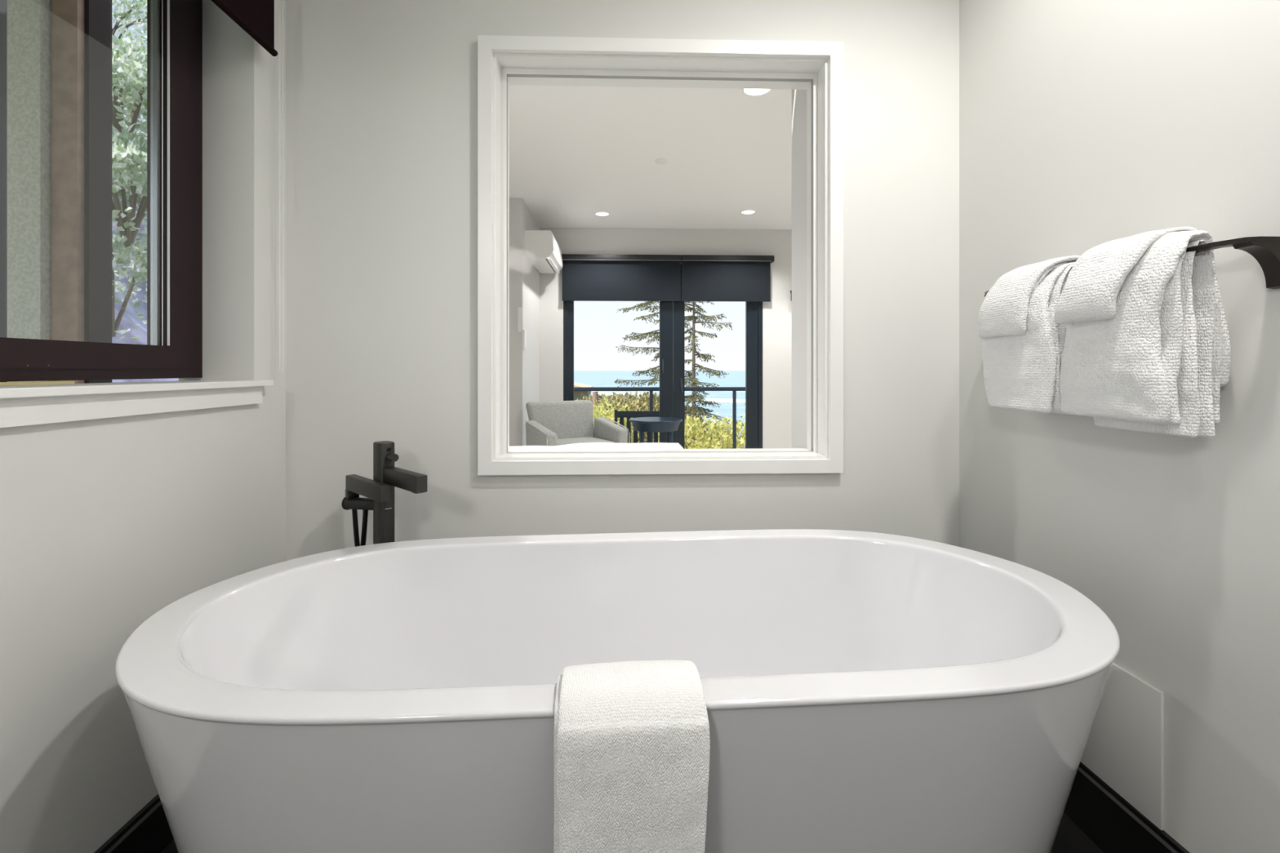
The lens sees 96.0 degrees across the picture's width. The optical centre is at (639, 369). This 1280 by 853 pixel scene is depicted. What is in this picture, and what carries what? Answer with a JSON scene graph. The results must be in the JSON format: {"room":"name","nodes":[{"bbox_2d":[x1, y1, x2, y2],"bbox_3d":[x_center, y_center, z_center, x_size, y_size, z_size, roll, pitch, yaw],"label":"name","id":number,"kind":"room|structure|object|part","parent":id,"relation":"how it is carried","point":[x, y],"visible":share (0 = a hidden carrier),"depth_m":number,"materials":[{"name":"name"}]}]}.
{"room":"bathroom","nodes":[
{"label":"bathroom","id":0,"kind":"room"},
{"bbox_2d":[0,0,285,852],"bbox_3d":[-1.087,-0.220,-0.264,0.200,2.500,3.945,0,0,-2],"label":"wall","id":1,"kind":"structure","parent":0,"point":[106,524],"depth_m":1.17,"materials":[{"name":"white paint"}]},
{"bbox_2d":[93,794,173,852],"bbox_3d":[-0.979,0.972,-0.260,0.016,0.116,3.945,0,0,-2],"label":"baseboard","id":2,"kind":"structure","parent":1,"relation":"attached to","point":[148,831],"depth_m":1.19,"materials":[{"name":"black"}]},
{"bbox_2d":[0,0,273,427],"bbox_3d":[-1.107,-0.499,0.973,0.226,1.183,1.240,0,0,-2],"label":"window","id":3,"kind":"structure","parent":1,"relation":"in","point":[173,348],"depth_m":1.43,"materials":[{"name":"black"}]},
{"bbox_3d":[-1.187,-0.520,0.970,0.056,1.039,1.068,0,0,-2],"label":"sash","id":4,"kind":"part","parent":3,"relation":"part of","materials":[{"name":"black wood"}]},
{"bbox_3d":[-1.192,-0.533,0.970,0.055,1.113,1.178,0,0,-2],"label":"frame","id":5,"kind":"part","parent":3,"relation":"part of","materials":[{"name":"black"}]},
{"bbox_3d":[-1.085,0.038,0.974,0.181,0.016,1.240,0,0,-2],"label":"sill","id":6,"kind":"part","parent":3,"relation":"part of","materials":[{"name":"white"}]},
{"bbox_2d":[210,0,284,372],"bbox_3d":[-0.987,-0.640,0.992,0.081,1.299,1.308,0,0,-2],"label":"roller shade","id":7,"kind":"object","parent":3,"relation":"attached to","point":[255,17],"visible":1,"depth_m":1.52,"materials":[{"name":"black fabric"}]},
{"bbox_3d":[-1.018,-0.616,1.635,0.004,1.249,0.020,0,0,-2],"label":"bead chain","id":8,"kind":"part","parent":7,"relation":"part of","materials":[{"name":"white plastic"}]},
{"bbox_2d":[509,198,539,446],"bbox_3d":[-1.300,-0.245,5.645,0.477,2.550,1.070,0,0,-2],"label":"wall","id":9,"kind":"structure","parent":0,"point":[524,277],"depth_m":5.12,"materials":[{"name":"white paint"}]},
{"bbox_2d":[517,306,521,331],"bbox_3d":[-1.067,-0.443,5.112,0.034,0.216,0.010,0,0,-2],"label":"wall plate","id":10,"kind":"object","parent":9,"relation":"attached to","point":[519,308],"visible":1,"depth_m":5.11,"materials":[{"name":"white plastic"}]},
{"bbox_2d":[522,329,526,348],"bbox_3d":[-1.036,-0.268,5.163,0.018,0.163,0.100,0,0,-2],"label":"thermostat","id":11,"kind":"object","parent":9,"relation":"attached to","point":[524,332],"visible":1,"depth_m":5.11,"materials":[{"name":"white plastic"}]},
{"bbox_2d":[524,230,563,273],"bbox_3d":[-0.932,-1.137,5.667,0.261,0.254,0.850,0,0,-2],"label":"air conditioner","id":12,"kind":"object","parent":9,"relation":"attached to","point":[542,249],"visible":1,"depth_m":5.25,"materials":[{"name":"white plastic"}]},
{"bbox_2d":[285,0,959,560],"bbox_3d":[0.814,-0.220,1.858,4.140,2.500,0.170,0,0,-2],"label":"wall","id":13,"kind":"structure","parent":0,"point":[381,95],"depth_m":1.73,"materials":[{"name":"white paint"}]},
{"bbox_2d":[477,35,843,475],"bbox_3d":[0.064,-0.337,1.830,1.096,1.302,0.216,0,0,-2],"label":"window","id":14,"kind":"structure","parent":13,"relation":"in","point":[816,68],"depth_m":1.74,"materials":[{"name":"white wood"}]},
{"bbox_3d":[0.061,-0.337,1.928,1.096,1.302,0.020,0,0,-2],"label":"bedroom casing","id":15,"kind":"part","parent":14,"relation":"part of","materials":[{"name":"white wood"}]},
{"bbox_2d":[160,813,1103,852],"bbox_3d":[0.010,1.090,-0.292,2.390,0.120,4.115,0,0,-2],"label":"floor","id":16,"kind":"structure","parent":0,"point":[1069,838],"depth_m":1.25,"materials":[{"name":"tile"}]},
{"bbox_2d":[341,440,426,546],"bbox_3d":[-0.673,0.615,1.538,0.349,0.830,0.120,0,0,43],"label":"tub faucet","id":17,"kind":"object","parent":16,"relation":"on","point":[380,491],"visible":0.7,"depth_m":1.55,"materials":[{"name":"black metal"}]},
{"bbox_3d":[-0.761,0.375,1.600,0.121,0.039,0.037,0,0,18],"label":"cradle arm","id":18,"kind":"part","parent":17,"relation":"part of","materials":[{"name":"black metal"}]},
{"bbox_3d":[-0.669,0.236,1.548,0.048,0.021,0.021,0,0,43],"label":"lever","id":19,"kind":"part","parent":17,"relation":"part of","materials":[{"name":"black metal"}]},
{"bbox_3d":[-0.612,0.285,1.494,0.200,0.043,0.029,0,0,43],"label":"spout","id":20,"kind":"part","parent":17,"relation":"part of","materials":[{"name":"black metal"}]},
{"bbox_2d":[115,528,1119,852],"bbox_3d":[-0.004,0.735,1.153,1.768,0.590,0.809,0,0,-5],"label":"bathtub","id":21,"kind":"object","parent":16,"relation":"on","point":[864,691],"visible":0.94,"depth_m":0.85,"materials":[{"name":"white ceramic"}]},
{"bbox_2d":[553,660,710,852],"bbox_3d":[-0.015,0.691,0.802,0.199,0.559,0.162,0,0,-5],"label":"towel","id":22,"kind":"object","parent":21,"relation":"hanging from","point":[632,739],"visible":1,"depth_m":0.73,"materials":[{"name":"white fabric"}]},
{"bbox_2d":[509,84,791,230],"bbox_3d":[0.637,-1.620,4.166,4.350,0.200,4.455,0,0,-2],"label":"ceiling","id":23,"kind":"structure","parent":0,"point":[576,153],"depth_m":4.13,"materials":[{"name":"white paint"}]},
{"bbox_2d":[594,211,609,216],"bbox_3d":[-0.369,-1.517,5.630,0.148,0.004,0.148,0,0,-2],"label":"recessed light","id":24,"kind":"object","parent":23,"relation":"in","point":[600,213],"visible":1,"depth_m":5.63,"materials":[{"name":"white plastic"}]},
{"bbox_2d":[654,159,666,164],"bbox_3d":[0.154,-1.512,4.207,0.090,0.016,0.090,0,0,-2],"label":"smoke detector","id":25,"kind":"object","parent":23,"relation":"attached to","point":[660,162],"visible":1,"depth_m":4.18,"materials":[{"name":"white plastic"}]},
{"bbox_2d":[740,209,755,213],"bbox_3d":[1.044,-1.517,5.561,0.148,0.004,0.148,0,0,-2],"label":"recessed light","id":26,"kind":"object","parent":23,"relation":"in","point":[745,211],"visible":1,"depth_m":5.55,"materials":[{"name":"white plastic"}]},
{"bbox_2d":[742,88,772,96],"bbox_3d":[0.634,-1.517,3.117,0.164,0.004,0.164,0,0,-2],"label":"recessed light","id":27,"kind":"object","parent":23,"relation":"in","point":[752,92],"visible":0.56,"depth_m":3.15,"materials":[{"name":"white plastic"}]},
{"bbox_2d":[539,227,791,448],"bbox_3d":[0.590,-0.245,6.318,4.300,2.550,0.150,0,0,-2],"label":"wall","id":28,"kind":"structure","parent":0,"point":[776,313],"depth_m":6.25,"materials":[{"name":"white paint"}]},
{"bbox_2d":[561,253,681,301],"bbox_3d":[-0.197,-0.975,6.165,1.274,0.491,0.102,0,0,-2],"label":"roller shade","id":29,"kind":"object","parent":28,"relation":"attached to","point":[585,277],"visible":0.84,"depth_m":6.16,"materials":[{"name":"black fabric"}]},
{"bbox_2d":[563,263,762,448],"bbox_3d":[0.255,-0.056,6.258,2.164,2.171,0.128,0,0,-2],"label":"door","id":30,"kind":"structure","parent":28,"relation":"in","point":[672,313],"depth_m":6.26,"materials":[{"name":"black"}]},
{"bbox_3d":[0.250,-0.033,6.223,0.016,0.150,0.058,0,0,-2],"label":"handle","id":31,"kind":"part","parent":30,"relation":"part of","materials":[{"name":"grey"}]},
{"bbox_3d":[0.451,0.174,6.229,0.016,0.150,0.058,0,0,-2],"label":"handle","id":32,"kind":"part","parent":30,"relation":"part of","materials":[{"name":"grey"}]},
{"bbox_2d":[680,254,774,302],"bbox_3d":[0.941,-0.975,6.203,0.996,0.491,0.102,0,0,-2],"label":"roller shade","id":33,"kind":"object","parent":28,"relation":"attached to","point":[704,277],"visible":0.92,"depth_m":6.20,"materials":[{"name":"black fabric"}]},
{"bbox_2d":[791,89,806,448],"bbox_3d":[0.752,-0.245,2.067,0.360,2.550,0.209,0,0,-2],"label":"wall","id":34,"kind":"structure","parent":0,"point":[798,97],"depth_m":2.07,"materials":[{"name":"white paint"}]},
{"bbox_2d":[959,0,1279,852],"bbox_3d":[1.127,-0.220,-0.190,0.150,2.500,3.945,0,0,-2],"label":"wall","id":35,"kind":"structure","parent":0,"point":[1084,125],"depth_m":1.14,"materials":[{"name":"white paint"}]},
{"bbox_2d":[1080,662,1164,830],"bbox_3d":[0.999,0.755,1.296,0.007,0.265,0.377,0,0,-2],"label":"access panel","id":36,"kind":"object","parent":35,"relation":"attached to","point":[1124,748],"visible":0.49,"depth_m":1.17,"materials":[{"name":"white paint"}]},
{"bbox_2d":[1063,761,1190,852],"bbox_3d":[1.044,0.959,-0.193,0.016,0.142,3.945,0,0,-2],"label":"baseboard","id":37,"kind":"structure","parent":35,"relation":"attached to","point":[1104,816],"depth_m":1.21,"materials":[{"name":"black"}]},
{"bbox_2d":[984,235,1279,297],"bbox_3d":[0.962,-0.167,1.221,0.086,0.078,0.657,0,0,-2],"label":"towel rail","id":38,"kind":"object","parent":35,"relation":"attached to","point":[1265,250],"visible":0.5,"depth_m":0.91,"materials":[{"name":"brown metal"}]},
{"bbox_2d":[981,262,1078,415],"bbox_3d":[0.925,-0.069,1.339,0.142,0.337,0.254,0,0,-2],"label":"bath towel","id":39,"kind":"object","parent":38,"relation":"hanging from","point":[1021,372],"visible":0.48,"depth_m":1.27,"materials":[{"name":"white fabric"}]},
{"bbox_2d":[977,255,1079,337],"bbox_3d":[0.910,-0.162,1.335,0.147,0.168,0.211,0,0,-2],"label":"hand towel","id":40,"kind":"object","parent":39,"relation":"on","point":[1003,312],"visible":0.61,"depth_m":1.31,"materials":[{"name":"white fabric"}]},
{"bbox_2d":[1059,230,1230,437],"bbox_3d":[0.930,-0.063,1.079,0.151,0.357,0.254,0,0,-2],"label":"bath towel","id":41,"kind":"object","parent":38,"relation":"hanging from","point":[1161,364],"visible":0.84,"depth_m":0.98,"materials":[{"name":"white fabric"}]},
{"bbox_2d":[1053,226,1196,324],"bbox_3d":[0.913,-0.171,1.078,0.159,0.159,0.193,0,0,-2],"label":"hand towel","id":42,"kind":"object","parent":41,"relation":"on","point":[1092,286],"visible":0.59,"depth_m":1.06,"materials":[{"name":"white fabric"}]},
{"bbox_3d":[0.637,1.090,4.166,4.350,0.120,4.455,0,0,-2],"label":"floor","id":43,"kind":"structure","parent":0,"visible":0},
{"bbox_2d":[524,400,629,445],"bbox_3d":[-0.570,0.658,4.914,0.758,0.747,0.637,0,0,-32],"label":"armchair","id":44,"kind":"object","parent":43,"relation":"on","point":[553,423],"visible":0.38,"depth_m":5.01,"materials":[{"name":"grey fabric"}]},
{"bbox_3d":[-0.802,0.631,4.684,0.105,0.397,0.480,0,0,-32],"label":"armrest","id":45,"kind":"part","parent":44,"relation":"part of","materials":[{"name":"grey fabric"}]},
{"bbox_3d":[-0.680,0.517,5.090,0.631,0.466,0.222,0,0,-32],"label":"backrest","id":46,"kind":"part","parent":44,"relation":"part of","materials":[{"name":"grey fabric"}]},
{"bbox_3d":[-0.521,0.685,4.835,0.500,0.170,0.440,0,0,-32],"label":"seat","id":47,"kind":"part","parent":44,"relation":"part of","materials":[{"name":"grey fabric"}]},
{"bbox_3d":[-0.261,0.631,5.021,0.105,0.397,0.480,0,0,-32],"label":"armrest","id":48,"kind":"part","parent":44,"relation":"part of","materials":[{"name":"grey fabric"}]},
{"bbox_2d":[509,442,683,449],"bbox_3d":[-0.478,0.720,2.640,1.481,0.620,1.250,0,0,-2],"label":"bed","id":49,"kind":"object","parent":43,"relation":"on","point":[584,445],"visible":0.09,"depth_m":3.12,"materials":[{"name":"white fabric"}]},
{"bbox_2d":[629,417,682,443],"bbox_3d":[0.146,0.747,5.358,0.495,0.566,0.495,0,0,-2],"label":"side table","id":50,"kind":"object","parent":43,"relation":"on","point":[653,424],"visible":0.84,"depth_m":5.20,"materials":[{"name":"blue"}]},
{"bbox_3d":[0.018,0.797,5.221,0.037,0.466,0.035,0,0,-2],"label":"leg","id":51,"kind":"part","parent":50,"relation":"part of","materials":[{"name":"blue"}]},
{"bbox_3d":[0.274,0.797,5.494,0.037,0.466,0.035,0,0,-2],"label":"leg","id":52,"kind":"part","parent":50,"relation":"part of","materials":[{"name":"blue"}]},
{"bbox_3d":[0.282,0.797,5.230,0.037,0.466,0.035,0,0,-2],"label":"leg","id":53,"kind":"part","parent":50,"relation":"part of","materials":[{"name":"blue"}]},
{"label":"outside","id":54,"kind":"structure","parent":0,"visible":0},
{"bbox_3d":[1.245,1.380,7.681,9.000,0.100,2.530,0,0,-2],"label":"floor","id":55,"kind":"structure","parent":54,"visible":0},
{"bbox_2d":[614,409,659,443],"bbox_3d":[0.041,0.931,7.340,0.760,0.798,0.570,0,0,-2],"label":"patio chair","id":56,"kind":"object","parent":55,"relation":"on","point":[621,415],"visible":0.12,"depth_m":7.59,"materials":[{"name":"black metal"}]},
{"bbox_3d":[-0.318,0.931,7.594,0.040,0.798,0.040,0,0,-2],"label":"post","id":57,"kind":"part","parent":56,"relation":"part of","materials":[{"name":"black"}]},
{"bbox_3d":[0.032,0.594,7.605,0.660,0.085,0.040,0,0,-2],"label":"rail","id":58,"kind":"part","parent":56,"relation":"part of","materials":[{"name":"black"}]},
{"bbox_2d":[573,386,745,448],"bbox_3d":[1.209,0.800,8.745,9.000,1.059,0.060,0,0,-2],"label":"railing","id":59,"kind":"object","parent":55,"relation":"on","point":[734,389],"visible":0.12,"depth_m":8.70,"materials":[{"name":"grey metal"}]},
{"bbox_3d":[0.169,0.829,8.710,0.048,1.001,0.048,0,0,-2],"label":"post","id":60,"kind":"part","parent":59,"relation":"part of","materials":[{"name":"grey metal"}]},
{"bbox_3d":[1.209,0.300,8.745,9.000,0.058,0.060,0,0,-2],"label":"rail","id":61,"kind":"part","parent":59,"relation":"part of","materials":[{"name":"grey metal"}]},
{"bbox_3d":[1.435,0.829,8.753,0.048,1.001,0.048,0,0,-2],"label":"post","id":62,"kind":"part","parent":59,"relation":"part of","materials":[{"name":"grey metal"}]},
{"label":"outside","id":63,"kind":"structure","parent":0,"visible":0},
{"bbox_2d":[573,370,745,448],"bbox_3d":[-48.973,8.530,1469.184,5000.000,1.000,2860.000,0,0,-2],"label":"sea","id":64,"kind":"structure","parent":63,"point":[593,378],"depth_m":350.49,"materials":[{"name":"liquid"}]},
{"bbox_2d":[591,391,645,395],"bbox_3d":[-9.004,7.760,186.260,21.801,0.500,14.179,0,0,-2],"label":"breaking wave","id":65,"kind":"object","parent":64,"relation":"on","point":[611,393],"visible":0.41,"depth_m":183.35,"materials":[{"name":"white liquid"}]},
{"bbox_2d":[703,398,745,403],"bbox_3d":[21.099,7.760,144.752,12.609,0.500,16.451,0,0,-2],"label":"breaking wave","id":66,"kind":"object","parent":64,"relation":"on","point":[716,400],"visible":0.67,"depth_m":142.60,"materials":[{"name":"white liquid"}]},
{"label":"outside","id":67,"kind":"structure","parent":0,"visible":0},
{"bbox_3d":[-1.331,5.463,39.928,60.000,6.735,62.000,0,0,-2],"label":"ground","id":68,"kind":"structure","parent":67,"visible":0},
{"bbox_2d":[573,382,592,400],"bbox_3d":[-5.999,2.977,41.073,5.000,4.617,5.500,0,0,-2],"label":"house","id":69,"kind":"structure","parent":68,"relation":"on","point":[576,393],"depth_m":38.89,"materials":[{"name":"beige"}]},
{"bbox_2d":[591,391,599,405],"bbox_3d":[-1.525,2.083,19.960,0.270,2.631,0.247,0,0,-2],"label":"trunk","id":70,"kind":"object","parent":68,"relation":"on","point":[595,394],"visible":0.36,"depth_m":19.87,"materials":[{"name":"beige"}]},
{"bbox_2d":[575,392,642,408],"bbox_3d":[-1.290,2.008,21.963,3.566,2.325,2.930,0,0,-2],"label":"scrub","id":71,"kind":"object","parent":68,"relation":"on","point":[602,394],"visible":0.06,"depth_m":21.97,"materials":[{"name":"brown plant"}]},
{"bbox_2d":[593,392,639,443],"bbox_3d":[-0.640,1.821,11.438,1.517,2.700,1.826,0,0,-2],"label":"bush","id":72,"kind":"object","parent":68,"relation":"on","point":[600,411],"visible":0.13,"depth_m":11.48,"materials":[{"name":"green plant"}]},
{"bbox_2d":[587,391,648,416],"bbox_3d":[-0.329,2.156,25.026,4.402,2.495,2.803,0,0,-2],"label":"scrub","id":73,"kind":"object","parent":68,"relation":"on","point":[636,393],"visible":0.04,"depth_m":24.91,"materials":[{"name":"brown plant"}]},
{"bbox_2d":[592,393,659,442],"bbox_3d":[-0.613,1.767,17.020,3.344,2.107,2.704,0,0,-2],"label":"scrub","id":74,"kind":"object","parent":68,"relation":"on","point":[633,405],"visible":0.13,"depth_m":16.79,"materials":[{"name":"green plant"}]},
{"bbox_2d":[614,396,659,443],"bbox_3d":[-0.004,1.837,12.476,1.911,2.484,2.094,0,0,43],"label":"bush","id":75,"kind":"object","parent":68,"relation":"on","point":[656,402],"visible":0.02,"depth_m":12.57,"materials":[{"name":"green plant"}]},
{"bbox_2d":[622,391,659,441],"bbox_3d":[0.347,1.986,20.997,2.730,2.384,2.941,0,0,-2],"label":"scrub","id":76,"kind":"object","parent":68,"relation":"on","point":[647,393],"visible":0.03,"depth_m":20.89,"materials":[{"name":"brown plant"}]},
{"bbox_2d":[613,301,726,413],"bbox_3d":[0.867,-0.872,19.127,3.772,8.596,3.968,0,0,-35],"label":"spruce tree","id":77,"kind":"object","parent":68,"relation":"on","point":[654,380],"visible":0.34,"depth_m":19.05,"materials":[{"name":"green plant"}]},
{"bbox_2d":[631,392,709,444],"bbox_3d":[0.688,2.093,19.010,2.700,2.734,2.812,0,0,39],"label":"scrub","id":78,"kind":"object","parent":68,"relation":"on","point":[647,397],"visible":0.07,"depth_m":18.85,"materials":[{"name":"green plant"}]},
{"bbox_2d":[684,404,715,446],"bbox_3d":[1.725,2.668,20.009,2.149,3.003,3.014,0,0,-2],"label":"scrub","id":79,"kind":"object","parent":68,"relation":"on","point":[699,415],"visible":0.03,"depth_m":20.01,"materials":[{"name":"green plant"}]},
{"bbox_2d":[657,411,745,448],"bbox_3d":[1.208,1.991,10.675,2.541,2.393,1.810,0,0,-2],"label":"bush","id":80,"kind":"object","parent":68,"relation":"on","point":[696,433],"visible":0.27,"depth_m":10.46,"materials":[{"name":"green plant"}]},
{"bbox_3d":[1.066,1.763,10.561,0.979,1.138,0.622,0,0,-2],"label":"stem","id":81,"kind":"part","parent":80,"relation":"part of","materials":[{"name":"green plant"}]},
{"bbox_2d":[684,301,743,446],"bbox_3d":[1.787,-0.362,18.101,2.859,7.216,2.181,0,0,-44],"label":"spruce tree","id":82,"kind":"object","parent":68,"relation":"on","point":[704,357],"visible":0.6,"depth_m":18.03,"materials":[{"name":"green plant"}]},
{"bbox_2d":[698,414,745,448],"bbox_3d":[2.015,2.018,11.300,2.051,2.504,1.848,0,0,-15],"label":"bush","id":83,"kind":"object","parent":68,"relation":"on","point":[739,425],"visible":0.05,"depth_m":11.12,"materials":[{"name":"green plant"}]},
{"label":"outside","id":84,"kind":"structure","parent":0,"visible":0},
{"bbox_3d":[-15.916,2.455,8.474,28.750,0.350,42.000,0,0,-2],"label":"lawn","id":85,"kind":"structure","parent":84,"visible":0},
{"bbox_2d":[0,0,111,383],"bbox_3d":[-2.096,0.422,1.984,0.417,3.615,0.145,0,0,-2],"label":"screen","id":86,"kind":"object","parent":85,"relation":"on","point":[55,55],"visible":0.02,"depth_m":1.95,"materials":[{"name":"grey"}]},
{"bbox_2d":[111,194,178,382],"bbox_3d":[-5.101,-0.413,5.933,5.200,5.814,7.000,0,0,-2],"label":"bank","id":87,"kind":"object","parent":85,"relation":"on","point":[129,319],"depth_m":6.35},
{"bbox_2d":[111,123,146,271],"bbox_3d":[-3.557,-1.134,3.967,1.364,1.049,1.343,0,0,-2],"label":"tree","id":88,"kind":"object","parent":87,"relation":"on","point":[129,161],"visible":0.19,"depth_m":3.79,"materials":[{"name":"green plant"}]},
{"bbox_3d":[-3.573,-1.140,3.999,0.515,0.618,0.459,0,0,24],"label":"stem","id":89,"kind":"part","parent":88,"relation":"part of","materials":[{"name":"brown plant"}]},
{"bbox_2d":[111,26,146,199],"bbox_3d":[-3.757,-1.784,4.174,1.385,1.178,1.468,0,0,39],"label":"tree","id":90,"kind":"object","parent":87,"relation":"on","point":[129,76],"visible":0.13,"depth_m":3.92,"materials":[{"name":"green plant"}]},
{"bbox_3d":[-3.848,-1.805,4.133,0.734,0.658,0.434,0,0,32],"label":"stem","id":91,"kind":"part","parent":90,"relation":"part of","materials":[{"name":"brown plant"}]},
{"bbox_2d":[111,231,146,344],"bbox_3d":[-3.921,-0.565,4.268,1.381,0.995,1.372,0,0,-2],"label":"leafy shrub","id":92,"kind":"object","parent":87,"relation":"on","point":[141,273],"visible":0.13,"depth_m":4.25,"materials":[{"name":"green plant"}]},
{"bbox_2d":[111,0,146,57],"bbox_3d":[-4.559,-2.849,4.849,1.249,1.048,1.366,0,0,-2],"label":"leafy shrub","id":93,"kind":"object","parent":87,"relation":"on","point":[125,15],"visible":0.14,"depth_m":4.84,"materials":[{"name":"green plant"}]}
]}

